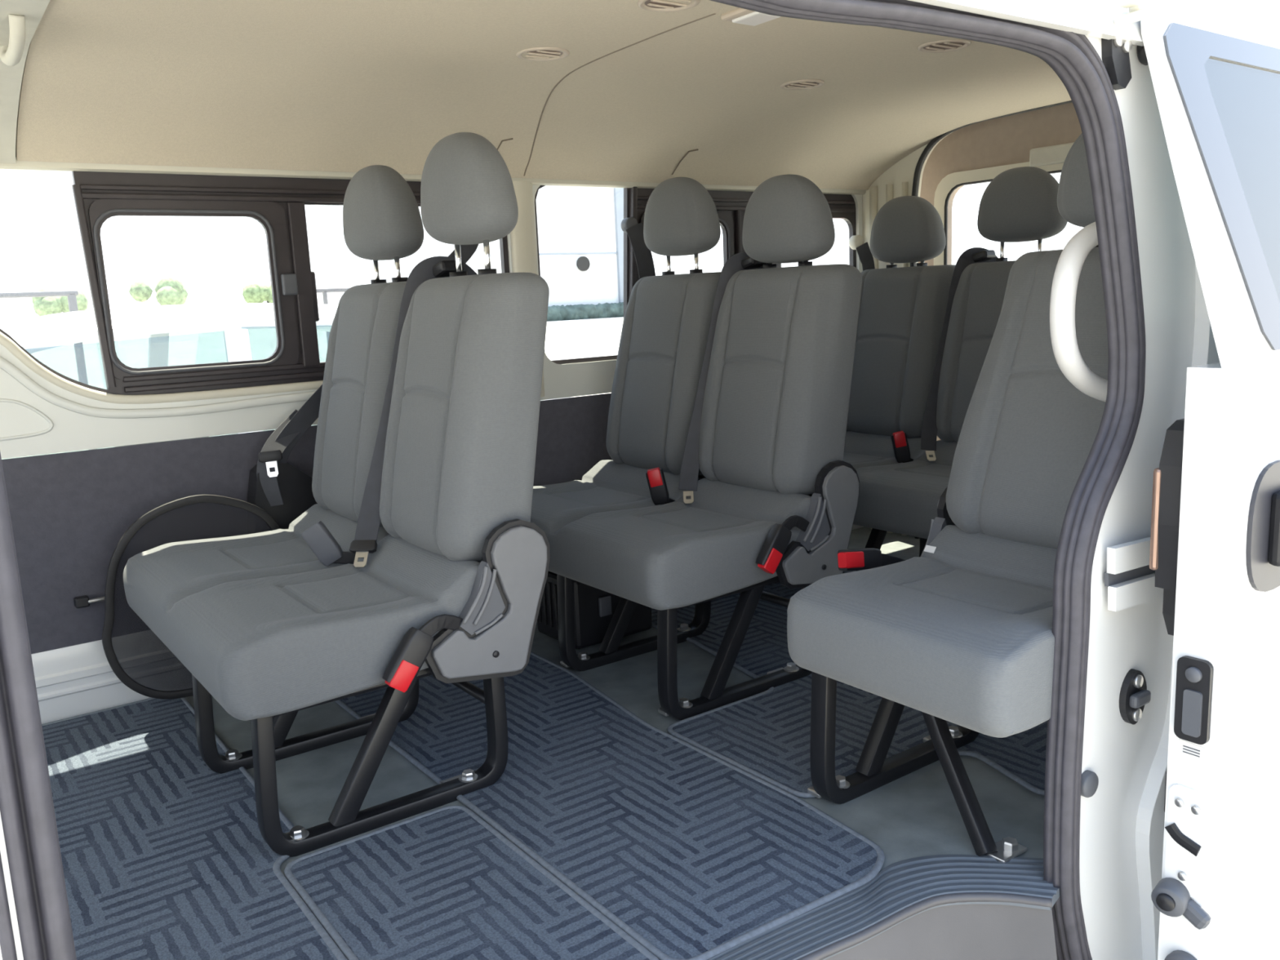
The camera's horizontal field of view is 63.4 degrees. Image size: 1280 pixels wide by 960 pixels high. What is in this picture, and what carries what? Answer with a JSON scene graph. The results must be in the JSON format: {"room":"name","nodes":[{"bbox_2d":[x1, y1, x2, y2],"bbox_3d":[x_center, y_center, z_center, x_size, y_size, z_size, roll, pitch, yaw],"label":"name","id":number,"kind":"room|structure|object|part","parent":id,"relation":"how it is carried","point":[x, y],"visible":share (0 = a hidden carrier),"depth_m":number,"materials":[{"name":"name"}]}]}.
{"room":"vehicle interior","nodes":[
{"label":"vehicle interior","id":0,"kind":"room"},
{"bbox_2d":[0,184,862,458],"bbox_3d":[-0.846,-0.442,2.483,4.020,0.630,0.044,-10,12,-35],"label":"wall","id":1,"kind":"structure","parent":0,"point":[42,412],"depth_m":2.31,"materials":[{"name":"white paint"}]},
{"bbox_2d":[0,171,509,395],"bbox_3d":[-1.070,-0.437,2.312,1.780,0.501,0.045,-10,12,-35],"label":"window","id":2,"kind":"structure","parent":1,"relation":"in","point":[277,203],"depth_m":2.39,"materials":[{"name":"grey plastic"}]},
{"bbox_3d":[-1.004,-0.437,2.364,0.417,0.389,0.012,-10,12,-35],"label":"sliding sash","id":3,"kind":"part","parent":2,"relation":"part of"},
{"bbox_3d":[-0.779,-0.476,2.521,1.020,0.445,0.019,-10,12,-35],"label":"track rail","id":4,"kind":"part","parent":2,"relation":"part of","materials":[{"name":"black metal"}]},
{"bbox_3d":[-0.806,-0.469,2.498,0.051,0.388,0.016,-10,12,-35],"label":"meeting post","id":5,"kind":"part","parent":2,"relation":"part of","materials":[{"name":"black metal"}]},
{"bbox_2d":[1,392,702,653],"bbox_3d":[-0.819,0.082,2.570,4.020,0.430,0.006,-10,12,-35],"label":"wall panel","id":6,"kind":"object","parent":1,"relation":"attached to","point":[69,512],"depth_m":2.30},
{"bbox_2d":[73,595,104,608],"bbox_3d":[-1.206,0.264,2.276,0.064,0.022,0.027,-10,12,-35],"label":"hook","id":7,"kind":"object","parent":6,"relation":"attached to","point":[80,602],"visible":0.8,"depth_m":2.26,"materials":[{"name":"black plastic"}]},
{"bbox_2d":[247,244,478,528],"bbox_3d":[-0.664,-0.260,2.561,0.649,0.739,0.093,-10,13,-36],"label":"belt","id":8,"kind":"object","parent":6,"relation":"attached to","point":[275,486],"visible":0.59,"depth_m":2.44,"materials":[{"name":"grey woven fabric webbing"},{"name":"black plastic"},{"name":"bright steel"}]},
{"bbox_2d":[0,152,866,195],"bbox_3d":[-0.852,-0.731,2.431,4.030,0.040,0.044,-10,12,-35],"label":"trim","id":9,"kind":"structure","parent":1,"relation":"attached to","point":[19,165],"depth_m":2.40,"materials":[{"name":"beige plastic"}]},
{"bbox_2d":[31,524,863,724],"bbox_3d":[-0.809,0.368,2.625,4.020,0.162,0.042,-10,12,-35],"label":"baseboard","id":10,"kind":"structure","parent":1,"relation":"attached to","point":[72,681],"depth_m":2.29,"materials":[{"name":"white paint"}]},
{"bbox_2d":[511,181,544,397],"bbox_3d":[-0.314,-0.519,2.853,0.075,0.585,0.034,-10,12,-35],"label":"trim","id":11,"kind":"structure","parent":1,"relation":"attached to","point":[523,235],"depth_m":2.81,"materials":[{"name":"beige plastic"}]},
{"bbox_2d":[534,185,856,364],"bbox_3d":[0.235,-0.660,3.250,1.295,0.507,0.037,-10,12,-35],"label":"window","id":12,"kind":"structure","parent":1,"relation":"in","point":[731,206],"depth_m":3.24,"materials":[{"name":"grey plastic"}]},
{"bbox_2d":[621,217,655,279],"bbox_3d":[0.026,-0.234,3.095,0.128,1.071,0.047,-10,12,-35],"label":"belt","id":13,"kind":"object","parent":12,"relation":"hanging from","point":[643,256],"visible":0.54,"depth_m":2.99,"materials":[{"name":"black fabric"}]},
{"bbox_3d":[0.152,-0.633,3.191,0.360,0.374,0.012,-10,12,-35],"label":"sliding sash","id":14,"kind":"part","parent":12,"relation":"part of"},
{"bbox_3d":[0.349,-0.683,3.326,0.976,0.486,0.030,-10,12,-35],"label":"track rail","id":15,"kind":"part","parent":12,"relation":"part of","materials":[{"name":"black metal"}]},
{"bbox_2d":[848,235,875,271],"bbox_3d":[0.785,-0.336,3.630,0.101,1.019,0.047,-10,12,-35],"label":"belt","id":16,"kind":"object","parent":1,"relation":"attached to","point":[856,242],"visible":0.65,"depth_m":3.53,"materials":[{"name":"black fabric"}]},
{"bbox_2d":[15,0,1071,190],"bbox_3d":[0.262,-0.802,2.139,2.544,0.243,1.708,-10,12,-35],"label":"ceiling","id":17,"kind":"structure","parent":0,"point":[638,95],"depth_m":2.20,"materials":[{"name":"fabric"}]},
{"bbox_2d":[515,47,569,61],"bbox_3d":[-0.191,-0.838,2.035,0.106,0.010,0.106,-10,12,-35],"label":"ceiling vent","id":18,"kind":"object","parent":17,"relation":"in","point":[556,52],"visible":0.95,"depth_m":2.02,"materials":[{"name":"beige plastic"}]},
{"bbox_3d":[-0.191,-0.840,2.034,0.086,0.006,0.086,-10,12,-35],"label":"dish","id":19,"kind":"part","parent":18,"relation":"part of","materials":[{"name":"brown plastic"}]},
{"bbox_2d":[636,0,700,12],"bbox_3d":[0.048,-0.790,1.711,0.106,0.010,0.106,-10,12,-35],"label":"ceiling vent","id":20,"kind":"object","parent":17,"relation":"in","point":[659,6],"visible":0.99,"depth_m":1.72,"materials":[{"name":"beige plastic"}]},
{"bbox_3d":[0.047,-0.792,1.710,0.086,0.006,0.086,-10,12,-35],"label":"dish","id":21,"kind":"part","parent":20,"relation":"part of","materials":[{"name":"brown plastic"}]},
{"bbox_2d":[720,8,781,26],"bbox_3d":[0.207,-0.803,1.783,0.085,0.017,0.115,-10,12,-35],"label":"recessed light","id":22,"kind":"object","parent":17,"relation":"in","point":[740,15],"visible":0.38,"depth_m":1.78,"materials":[{"name":"beige plastic"}]},
{"bbox_2d":[779,79,824,90],"bbox_3d":[0.384,-0.938,2.455,0.106,0.010,0.106,-10,12,-35],"label":"ceiling vent","id":23,"kind":"object","parent":17,"relation":"in","point":[805,84],"visible":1,"depth_m":2.45,"materials":[{"name":"beige plastic"}]},
{"bbox_3d":[0.384,-0.940,2.455,0.086,0.006,0.086,-10,12,-35],"label":"dish","id":24,"kind":"part","parent":23,"relation":"part of","materials":[{"name":"brown plastic"}]},
{"bbox_2d":[917,39,971,53],"bbox_3d":[0.621,-0.887,2.115,0.106,0.010,0.106,-10,12,-35],"label":"ceiling vent","id":25,"kind":"object","parent":17,"relation":"in","point":[943,46],"visible":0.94,"depth_m":2.11,"materials":[{"name":"beige plastic"}]},
{"bbox_3d":[0.621,-0.889,2.114,0.086,0.006,0.086,-10,12,-35],"label":"dish","id":26,"kind":"part","parent":25,"relation":"part of","materials":[{"name":"brown plastic"}]},
{"bbox_2d":[185,526,1044,875],"bbox_3d":[-0.220,0.555,1.985,4.180,0.030,1.783,-10,12,-35],"label":"floor","id":27,"kind":"structure","parent":0,"point":[916,814],"depth_m":1.90,"materials":[{"name":"grey plastic"}]},
{"bbox_2d":[41,697,347,959],"bbox_3d":[-1.088,0.665,1.469,1.167,0.009,1.536,-10,12,-35],"label":"floor mat","id":28,"kind":"object","parent":27,"relation":"on","point":[166,855],"visible":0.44,"depth_m":1.70,"materials":[{"name":"carpet"}]},
{"bbox_2d":[102,494,279,698],"bbox_3d":[-0.989,0.261,2.339,0.422,0.458,0.010,-10,12,-35],"label":"shade","id":29,"kind":"object","parent":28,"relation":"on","point":[136,655],"visible":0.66,"depth_m":2.28,"materials":[{"name":"grey plastic"}]},
{"bbox_2d":[123,132,550,857],"bbox_3d":[-0.607,-0.040,1.997,0.634,1.175,0.855,-10,12,-35],"label":"seat","id":30,"kind":"object","parent":27,"relation":"on","point":[419,554],"visible":1,"depth_m":1.82,"materials":[{"name":"fabric"}]},
{"bbox_2d":[123,503,479,720],"bbox_3d":[-0.671,0.214,2.014,0.481,0.179,0.812,-10,12,-35],"label":"seat cushion","id":31,"kind":"object","parent":30,"relation":"on","point":[272,624],"depth_m":1.78,"materials":[{"name":"fabric"}]},
{"bbox_3d":[-0.659,0.392,2.075,0.443,0.303,0.036,-10,12,-35],"label":"leg frame","id":32,"kind":"part","parent":30,"relation":"part of","materials":[{"name":"black paint"}]},
{"bbox_3d":[-0.572,-0.168,2.258,0.238,0.510,0.378,-10,12,-35],"label":"backrest","id":33,"kind":"part","parent":30,"relation":"part of","materials":[{"name":"fabric"}]},
{"bbox_3d":[-0.583,-0.456,2.292,0.011,0.120,0.011,-10,12,-35],"label":"headrest post","id":34,"kind":"part","parent":30,"relation":"part of","materials":[{"name":"silver metal"}]},
{"bbox_3d":[-0.431,0.437,1.766,0.443,0.303,0.036,-10,12,-35],"label":"leg frame","id":35,"kind":"part","parent":30,"relation":"part of","materials":[{"name":"black paint"}]},
{"bbox_3d":[-0.514,-0.443,2.199,0.011,0.120,0.011,-10,12,-35],"label":"headrest post","id":36,"kind":"part","parent":30,"relation":"part of","materials":[{"name":"silver metal"}]},
{"bbox_3d":[-0.345,-0.417,1.970,0.011,0.120,0.011,-10,12,-35],"label":"headrest post","id":37,"kind":"part","parent":30,"relation":"part of","materials":[{"name":"silver metal"}]},
{"bbox_3d":[-0.342,-0.122,1.946,0.238,0.510,0.378,-10,12,-35],"label":"backrest","id":38,"kind":"part","parent":30,"relation":"part of","materials":[{"name":"fabric"}]},
{"bbox_3d":[-0.278,0.202,1.783,0.088,0.120,0.022,-10,12,-35],"label":"recline lever","id":39,"kind":"part","parent":30,"relation":"part of","materials":[{"name":"grey plastic"}]},
{"bbox_3d":[-0.277,-0.404,1.877,0.011,0.120,0.011,-10,12,-35],"label":"headrest post","id":40,"kind":"part","parent":30,"relation":"part of","materials":[{"name":"silver metal"}]},
{"bbox_2d":[284,804,658,959],"bbox_3d":[-0.264,0.625,1.491,0.324,0.009,0.610,-10,12,-35],"label":"floor mat","id":41,"kind":"object","parent":27,"relation":"on","point":[442,883],"visible":1,"depth_m":1.52,"materials":[{"name":"carpet"}]},
{"bbox_2d":[537,571,652,648],"bbox_3d":[-0.121,0.310,2.704,0.245,0.180,0.213,-10,12,-35],"label":"heater","id":42,"kind":"object","parent":27,"relation":"on","point":[594,608],"visible":0.55,"depth_m":2.61,"materials":[{"name":"black plastic"}]},
{"bbox_2d":[538,582,558,630],"bbox_3d":[-0.221,0.321,2.639,0.006,0.120,0.148,-10,12,-35],"label":"grille","id":43,"kind":"object","parent":42,"relation":"attached to","point":[548,612],"depth_m":2.66,"materials":[{"name":"black paint"}]},
{"bbox_2d":[334,651,884,959],"bbox_3d":[-0.178,0.522,2.047,0.495,0.009,1.456,-10,12,-35],"label":"floor mat","id":44,"kind":"object","parent":27,"relation":"on","point":[693,855],"visible":0.73,"depth_m":1.74,"materials":[{"name":"carpet"}]},
{"bbox_2d":[529,174,862,720],"bbox_3d":[0.045,-0.147,2.464,0.634,1.165,0.855,-10,12,-35],"label":"seat","id":45,"kind":"object","parent":27,"relation":"on","point":[739,376],"visible":0.98,"depth_m":2.32,"materials":[{"name":"fabric"}]},
{"bbox_3d":[-0.008,0.280,2.541,0.443,0.303,0.036,-10,12,-35],"label":"leg frame","id":46,"kind":"part","parent":45,"relation":"part of","materials":[{"name":"black paint"}]},
{"bbox_3d":[0.079,-0.280,2.724,0.238,0.510,0.378,-10,12,-35],"label":"backrest","id":47,"kind":"part","parent":45,"relation":"part of","materials":[{"name":"fabric"}]},
{"bbox_3d":[0.076,-0.565,2.749,0.011,0.120,0.011,-10,12,-35],"label":"headrest post","id":48,"kind":"part","parent":45,"relation":"part of","materials":[{"name":"silver metal"}]},
{"bbox_2d":[529,459,811,610],"bbox_3d":[-0.019,0.102,2.480,0.481,0.179,0.812,-10,12,-35],"label":"seat cushion","id":49,"kind":"object","parent":45,"relation":"on","point":[673,540],"depth_m":2.25,"materials":[{"name":"fabric"}]},
{"bbox_3d":[0.145,-0.551,2.656,0.011,0.120,0.011,-10,12,-35],"label":"headrest post","id":50,"kind":"part","parent":45,"relation":"part of","materials":[{"name":"silver metal"}]},
{"bbox_3d":[0.221,0.325,2.232,0.443,0.303,0.036,-10,12,-35],"label":"leg frame","id":51,"kind":"part","parent":45,"relation":"part of","materials":[{"name":"black paint"}]},
{"bbox_3d":[0.310,-0.234,2.412,0.238,0.510,0.378,-10,12,-35],"label":"backrest","id":52,"kind":"part","parent":45,"relation":"part of","materials":[{"name":"fabric"}]},
{"bbox_3d":[0.374,0.090,2.249,0.088,0.120,0.022,-10,12,-35],"label":"recline lever","id":53,"kind":"part","parent":45,"relation":"part of","materials":[{"name":"grey plastic"}]},
{"bbox_2d":[651,571,1047,798],"bbox_3d":[0.453,0.416,2.483,1.136,0.009,1.481,-10,12,-35],"label":"floor mat","id":54,"kind":"object","parent":27,"relation":"on","point":[766,735],"visible":0.4,"depth_m":2.07,"materials":[{"name":"carpet"}]},
{"bbox_2d":[811,166,1067,556],"bbox_3d":[0.744,-0.257,2.903,0.634,1.167,0.855,-10,12,-35],"label":"seat","id":55,"kind":"object","parent":27,"relation":"on","point":[925,333],"visible":0.57,"depth_m":2.94,"materials":[{"name":"fabric"}]},
{"bbox_2d":[811,431,957,538],"bbox_3d":[0.680,-0.006,2.919,0.481,0.179,0.812,-10,12,-35],"label":"seat cushion","id":56,"kind":"object","parent":55,"relation":"on","point":[903,481],"depth_m":2.69,"materials":[{"name":"fabric"}]},
{"bbox_3d":[0.778,-0.388,3.163,0.238,0.510,0.378,-10,12,-35],"label":"backrest","id":57,"kind":"part","parent":55,"relation":"part of","materials":[{"name":"fabric"}]},
{"bbox_3d":[0.691,0.171,2.980,0.443,0.303,0.036,-10,12,-35],"label":"leg frame","id":58,"kind":"part","parent":55,"relation":"part of","materials":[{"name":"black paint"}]},
{"bbox_3d":[1.009,-0.343,2.851,0.238,0.510,0.378,-10,12,-35],"label":"backrest","id":59,"kind":"part","parent":55,"relation":"part of","materials":[{"name":"fabric"}]},
{"bbox_3d":[1.006,-0.630,2.876,0.011,0.120,0.011,-10,12,-35],"label":"headrest post","id":60,"kind":"part","parent":55,"relation":"part of","materials":[{"name":"silver metal"}]},
{"bbox_3d":[1.074,-0.616,2.783,0.011,0.120,0.011,-10,12,-35],"label":"headrest post","id":61,"kind":"part","parent":55,"relation":"part of","materials":[{"name":"silver metal"}]},
{"bbox_2d":[786,133,1107,862],"bbox_3d":[0.607,-0.032,1.737,0.709,1.148,0.492,-10,12,-35],"label":"seat","id":62,"kind":"object","parent":27,"relation":"on","point":[959,632],"visible":0.59,"depth_m":1.73,"materials":[{"name":"fabric"}]},
{"bbox_3d":[0.473,0.381,1.859,0.443,0.303,0.036,-10,12,-35],"label":"leg frame","id":63,"kind":"part","parent":62,"relation":"part of","materials":[{"name":"black paint"}]},
{"bbox_2d":[786,524,1057,737],"bbox_3d":[0.546,0.220,1.684,0.481,0.179,0.420,-10,12,-35],"label":"seat cushion","id":64,"kind":"object","parent":62,"relation":"on","point":[959,633],"depth_m":1.58,"materials":[{"name":"fabric"}]},
{"bbox_3d":[0.560,0.133,1.967,0.088,0.120,0.022,-10,12,-35],"label":"recline lever","id":65,"kind":"part","parent":62,"relation":"part of","materials":[{"name":"grey plastic"}]},
{"bbox_3d":[0.769,-0.147,1.814,0.309,0.510,0.392,-10,12,-35],"label":"backrest","id":66,"kind":"part","parent":62,"relation":"part of","materials":[{"name":"fabric"}]},
{"bbox_2d":[0,0,1279,959],"bbox_3d":[0.302,0.202,1.188,4.200,1.700,0.062,-10,12,-35],"label":"door frame","id":67,"kind":"structure","parent":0,"point":[1126,721],"depth_m":1.51,"materials":[{"name":"white paint"}]},
{"bbox_2d":[0,13,26,66],"bbox_3d":[-1.018,-0.707,1.680,0.022,0.056,0.209,-10,12,-35],"label":"grip","id":68,"kind":"object","parent":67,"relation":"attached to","point":[11,55],"visible":1,"depth_m":1.62,"materials":[{"name":"plastic"}]},
{"bbox_2d":[0,0,49,163],"bbox_3d":[-1.360,-0.512,0.980,1.479,0.231,1.708,-10,12,-35],"label":"trim","id":69,"kind":"structure","parent":67,"relation":"attached to","point":[11,77],"depth_m":1.85,"materials":[{"name":"plastic"}]},
{"bbox_2d":[0,0,1146,959],"bbox_3d":[0.143,0.236,1.106,1.422,1.518,0.040,-10,12,-35],"label":"seal","id":70,"kind":"object","parent":67,"relation":"attached to","point":[27,811],"visible":0.93,"depth_m":1.32,"materials":[{"name":"rubber"}]},
{"bbox_2d":[706,854,1060,959],"bbox_3d":[0.080,0.648,1.325,1.275,0.016,0.191,-7,11,-26],"label":"trim","id":71,"kind":"structure","parent":67,"relation":"attached to","point":[902,884],"depth_m":1.49,"materials":[{"name":"plastic"}]},
{"bbox_2d":[1049,222,1107,401],"bbox_3d":[0.694,-0.248,1.535,0.220,0.311,0.068,-6,11,-17],"label":"handle","id":72,"kind":"object","parent":67,"relation":"attached to","point":[1068,358],"visible":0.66,"depth_m":1.49,"materials":[{"name":"white plastic"}]},
{"bbox_3d":[0.616,-0.587,1.287,0.072,0.041,0.035,-10,12,-35],"label":"roller arm","id":73,"kind":"part","parent":67,"relation":"part of","materials":[{"name":"plastic"}]},
{"bbox_3d":[1.351,0.019,1.952,1.580,1.700,0.030,-10,12,-35],"label":"quarter panel","id":74,"kind":"part","parent":67,"relation":"part of","materials":[{"name":"white paint"}]},
{"bbox_2d":[1140,0,1279,959],"bbox_3d":[1.122,0.091,1.680,1.122,1.595,0.188,-10,12,-35],"label":"door","id":75,"kind":"structure","parent":67,"relation":"in","point":[1215,553],"depth_m":1.36,"materials":[{"name":"white paint"}]},
{"bbox_3d":[0.693,0.052,1.387,0.016,0.140,0.012,-10,12,-35],"label":"lever","id":76,"kind":"part","parent":75,"relation":"part of","materials":[{"name":"orange metal"}]},
{"bbox_3d":[0.737,0.488,1.400,0.003,0.155,0.050,-10,12,-35],"label":"lock plate","id":77,"kind":"part","parent":75,"relation":"part of","materials":[{"name":"white paint"}]},
{"bbox_3d":[0.722,0.254,1.351,0.008,0.020,0.020,-10,12,-35],"label":"latch knob","id":78,"kind":"part","parent":75,"relation":"part of","materials":[{"name":"grey plastic"}]},
{"bbox_3d":[0.749,0.586,1.399,0.018,0.036,0.041,-10,12,-35],"label":"buffer arm","id":79,"kind":"part","parent":75,"relation":"part of","materials":[{"name":"grey plastic"}]},
{"bbox_3d":[1.115,-0.433,1.596,0.845,0.365,0.114,-10,12,-35],"label":"pane","id":80,"kind":"part","parent":75,"relation":"part of","materials":[{"name":"clear glass"}]},
{"bbox_3d":[0.850,0.061,1.386,0.150,0.176,0.006,-10,12,-35],"label":"handle","id":81,"kind":"part","parent":75,"relation":"part of","materials":[{"name":"white plastic"}]},
{"bbox_3d":[0.113,0.888,1.235,1.360,0.020,0.230,-10,12,-35],"label":"step","id":82,"kind":"structure","parent":67,"relation":"attached to","visible":0},
{"bbox_2d":[797,892,1057,959],"bbox_3d":[0.072,0.764,1.272,1.136,0.223,0.125,-7,11,-26],"label":"step riser","id":83,"kind":"structure","parent":82,"relation":"on","point":[975,931],"depth_m":1.49,"materials":[{"name":"grey plastic"}]},
{"bbox_2d":[862,133,951,535],"bbox_3d":[1.310,-0.411,2.977,0.036,1.450,1.861,-10,12,-35],"label":"wall","id":84,"kind":"structure","parent":0,"point":[896,181],"depth_m":3.48,"materials":[{"name":"beige plastic"}]},
{"bbox_2d":[910,100,1072,538],"bbox_3d":[1.313,-0.399,2.960,0.024,1.373,1.350,-10,12,-35],"label":"seal","id":85,"kind":"object","parent":84,"relation":"attached to","point":[933,142],"visible":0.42,"depth_m":3.33,"materials":[{"name":"black rubber"}]},
{"bbox_2d":[908,0,1143,46],"bbox_3d":[-0.285,-0.734,1.758,4.270,0.270,1.835,-10,12,-35],"label":"roof","id":86,"kind":"structure","parent":0,"point":[1093,18],"depth_m":1.23,"materials":[{"name":"white paint"}]},
{"bbox_2d":[918,102,1082,440],"bbox_3d":[1.422,-0.422,3.039,0.050,1.420,1.570,-10,12,-35],"label":"door","id":87,"kind":"structure","parent":86,"relation":"attached to","point":[1042,139],"depth_m":3.30,"materials":[{"name":"beige plastic"}]},
{"label":"outside","id":88,"kind":"structure","parent":0,"visible":0},
{"bbox_2d":[1,316,623,459],"bbox_3d":[-1.280,-9.130,60.353,250.000,0.100,220.000,-10,12,-35],"label":"ground","id":89,"kind":"structure","parent":88,"point":[591,337],"depth_m":42.79,"materials":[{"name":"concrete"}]},
{"bbox_2d":[0,290,94,449],"bbox_3d":[-6.310,-0.006,5.350,6.300,1.712,0.050,-10,12,-35],"label":"fence","id":90,"kind":"object","parent":89,"relation":"on","point":[71,295],"visible":0.47,"depth_m":6.99,"materials":[{"name":"grey metal"}]},
{"bbox_3d":[-6.346,-0.831,5.203,6.300,0.035,0.050,-10,12,-35],"label":"rail","id":91,"kind":"part","parent":90,"relation":"part of","materials":[{"name":"grey metal"}]},
{"bbox_3d":[-3.804,-0.429,7.143,0.050,1.700,0.050,-10,12,-35],"label":"post","id":92,"kind":"part","parent":90,"relation":"part of","materials":[{"name":"grey metal"}]},
{"bbox_2d":[31,288,88,316],"bbox_3d":[-46.234,-13.334,82.906,3.882,4.094,2.668,-10,12,-35],"label":"tree","id":93,"kind":"object","parent":89,"relation":"on","point":[42,306],"visible":0.66,"depth_m":81.92,"materials":[{"name":"green plant"}]},
{"bbox_2d":[128,275,187,305],"bbox_3d":[-40.818,-14.947,88.179,4.574,4.951,3.189,-10,12,-35],"label":"tree","id":94,"kind":"object","parent":89,"relation":"on","point":[170,291],"visible":0.94,"depth_m":87.31,"materials":[{"name":"green plant"}]},
{"bbox_2d":[242,282,272,328],"bbox_3d":[-34.166,-16.065,95.019,4.097,4.177,2.638,-10,12,-35],"label":"tree","id":95,"kind":"object","parent":89,"relation":"on","point":[252,292],"visible":0.62,"depth_m":93.90,"materials":[{"name":"green plant"}]},
{"bbox_3d":[-34.207,-17.000,94.852,4.097,2.277,2.638,-10,12,-35],"label":"crown","id":96,"kind":"part","parent":95,"relation":"part of","materials":[{"name":"green plant"}]},
{"bbox_2d":[0,302,572,447],"bbox_3d":[-1.869,0.105,4.081,4.216,1.559,1.830,-10,12,-35],"label":"railing","id":97,"kind":"object","parent":89,"relation":"on","point":[37,334],"visible":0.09,"depth_m":3.54,"materials":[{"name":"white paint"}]},
{"bbox_3d":[-2.109,-0.106,4.349,0.218,0.700,0.420,-10,12,-35],"label":"seat","id":98,"kind":"part","parent":97,"relation":"part of","materials":[{"name":"beige plastic"}]},
{"bbox_3d":[-1.660,-0.017,3.742,0.218,0.700,0.420,-10,12,-35],"label":"seat","id":99,"kind":"part","parent":97,"relation":"part of","materials":[{"name":"beige plastic"}]},
{"bbox_2d":[316,288,349,346],"bbox_3d":[-2.343,-0.711,8.434,0.690,1.675,0.030,-10,12,-35],"label":"frame","id":100,"kind":"object","parent":89,"relation":"on","point":[323,291],"visible":0.12,"depth_m":8.21,"materials":[{"name":"grey metal"}]},
{"bbox_3d":[-2.463,-0.683,8.349,0.030,1.660,0.030,-10,12,-35],"label":"post","id":101,"kind":"part","parent":100,"relation":"part of","materials":[{"name":"grey metal"}]},
{"bbox_2d":[474,186,623,306],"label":"window","id":102,"kind":"structure","parent":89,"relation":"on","point":[580,233],"depth_m":74.55,"materials":[{"name":"clear glass"}]},
{"bbox_2d":[546,302,623,321],"bbox_3d":[-4.295,-11.888,73.959,10.038,1.364,1.605,-10,12,-35],"label":"hedge","id":103,"kind":"object","parent":89,"relation":"on","point":[557,313],"visible":0.56,"depth_m":73.59,"materials":[{"name":"green plant"}]}
]}

